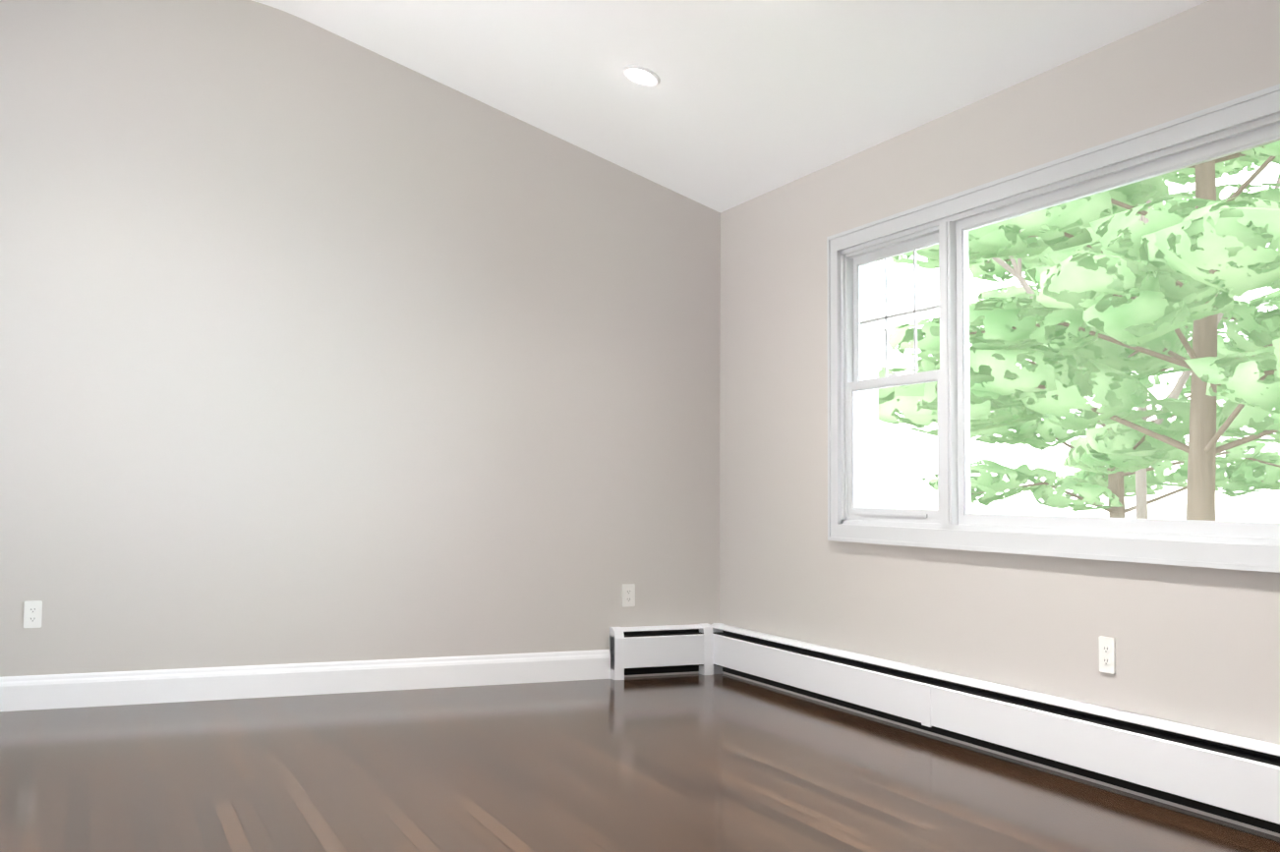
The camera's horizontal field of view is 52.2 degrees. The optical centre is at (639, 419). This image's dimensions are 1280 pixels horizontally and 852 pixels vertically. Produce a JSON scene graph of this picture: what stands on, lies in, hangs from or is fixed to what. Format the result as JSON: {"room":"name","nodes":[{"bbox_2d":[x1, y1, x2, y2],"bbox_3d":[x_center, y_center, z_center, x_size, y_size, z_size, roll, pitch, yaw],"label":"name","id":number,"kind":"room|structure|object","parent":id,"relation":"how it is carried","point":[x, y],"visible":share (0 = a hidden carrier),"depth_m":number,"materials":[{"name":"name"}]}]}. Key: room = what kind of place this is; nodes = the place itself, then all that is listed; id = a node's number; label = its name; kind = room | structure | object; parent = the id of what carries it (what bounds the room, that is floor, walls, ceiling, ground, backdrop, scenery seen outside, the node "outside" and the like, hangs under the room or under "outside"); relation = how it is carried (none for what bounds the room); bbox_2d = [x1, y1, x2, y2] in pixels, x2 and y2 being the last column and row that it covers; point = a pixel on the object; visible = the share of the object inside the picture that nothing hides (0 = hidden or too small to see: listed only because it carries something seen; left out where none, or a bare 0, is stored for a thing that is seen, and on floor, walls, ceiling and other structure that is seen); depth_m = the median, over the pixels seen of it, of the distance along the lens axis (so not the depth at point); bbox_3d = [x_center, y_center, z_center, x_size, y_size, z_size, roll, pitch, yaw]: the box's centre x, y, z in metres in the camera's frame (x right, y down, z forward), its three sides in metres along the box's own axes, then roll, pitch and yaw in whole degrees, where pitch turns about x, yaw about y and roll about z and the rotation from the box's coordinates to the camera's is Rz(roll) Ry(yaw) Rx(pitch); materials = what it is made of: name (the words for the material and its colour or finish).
{"room":"empty living room","nodes":[
{"label":"empty living room","id":0,"kind":"room"},
{"bbox_2d":[0,0,720,677],"bbox_3d":[-3.111,-0.533,5.577,7.590,3.540,0.200,2,-3,-23],"label":"wall","id":1,"kind":"structure","parent":0,"point":[319,344],"depth_m":6.13,"materials":[{"name":"paint"}]},
{"bbox_2d":[23,600,42,628],"bbox_3d":[-2.604,0.838,5.606,0.070,0.115,0.008,2,-3,-23],"label":"electrical outlet","id":2,"kind":"object","parent":1,"relation":"attached to","point":[32,612],"visible":1,"depth_m":5.60,"materials":[{"name":"white plastic"}]},
{"bbox_2d":[0,649,610,711],"bbox_3d":[-3.273,1.151,5.305,6.770,0.145,0.016,2,-3,-23],"label":"baseboard","id":3,"kind":"structure","parent":1,"relation":"attached to","point":[70,690],"depth_m":5.98,"materials":[{"name":"white"}]},
{"bbox_2d":[621,583,635,607],"bbox_3d":[-0.059,0.901,6.673,0.070,0.115,0.008,2,-3,-23],"label":"electrical outlet","id":4,"kind":"object","parent":1,"relation":"attached to","point":[627,595],"visible":1,"depth_m":6.67,"materials":[{"name":"white plastic"}]},
{"bbox_2d":[0,673,1279,851],"bbox_3d":[-1.685,1.130,2.322,7.790,0.120,7.140,2,-3,-23],"label":"floor","id":5,"kind":"structure","parent":0,"point":[700,763],"depth_m":4.26,"materials":[{"name":"brown wood"}]},
{"bbox_2d":[252,0,1209,212],"bbox_3d":[-0.192,-2.054,3.115,4.690,1.638,7.140,2,-3,-23],"label":"ceiling","id":6,"kind":"structure","parent":0,"point":[742,101],"depth_m":5.45,"materials":[{"name":"paint"}]},
{"bbox_2d":[622,64,660,86],"bbox_3d":[0.006,-1.482,5.645,0.165,0.062,0.172,2,-3,-23],"label":"recessed light","id":7,"kind":"object","parent":6,"relation":"in","point":[641,76],"visible":1,"depth_m":5.63,"materials":[{"name":"white plastic"}]},
{"bbox_2d":[719,0,1279,837],"bbox_3d":[1.825,-0.812,3.899,0.200,3.970,7.140,2,-3,-23],"label":"wall","id":8,"kind":"structure","parent":0,"point":[1197,647],"depth_m":5.00,"materials":[{"name":"paint"}]},
{"bbox_2d":[609,623,1279,833],"bbox_3d":[1.262,1.052,4.054,0.620,0.258,5.840,2,-3,-23],"label":"baseboard heater","id":9,"kind":"object","parent":8,"relation":"attached to","point":[1231,777],"visible":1,"depth_m":4.64,"materials":[{"name":"white metal"}]},
{"bbox_2d":[826,83,1279,573],"bbox_3d":[1.530,-0.218,4.368,0.101,1.366,3.310,2,-3,-23],"label":"window","id":10,"kind":"structure","parent":8,"relation":"in","point":[1237,126],"depth_m":4.75,"materials":[{"name":"white"}]},
{"bbox_2d":[1098,636,1115,674],"bbox_3d":[1.519,0.768,4.253,0.008,0.115,0.070,2,-3,-23],"label":"electrical outlet","id":11,"kind":"object","parent":8,"relation":"attached to","point":[1107,655],"visible":1,"depth_m":4.25,"materials":[{"name":"white plastic"}]},
{"label":"outside","id":12,"kind":"structure","parent":0,"visible":0},
{"bbox_3d":[17.716,5.048,15.416,37.710,0.300,75.000,2,-3,-23],"label":"ground","id":13,"kind":"structure","parent":12,"visible":0},
{"bbox_2d":[877,140,1279,521],"bbox_3d":[9.758,-3.816,16.847,18.271,17.580,25.562,2,-3,-23],"label":"trees","id":14,"kind":"object","parent":13,"relation":"on","point":[1145,314],"depth_m":13.83,"materials":[{"name":"green plant"}]}
]}

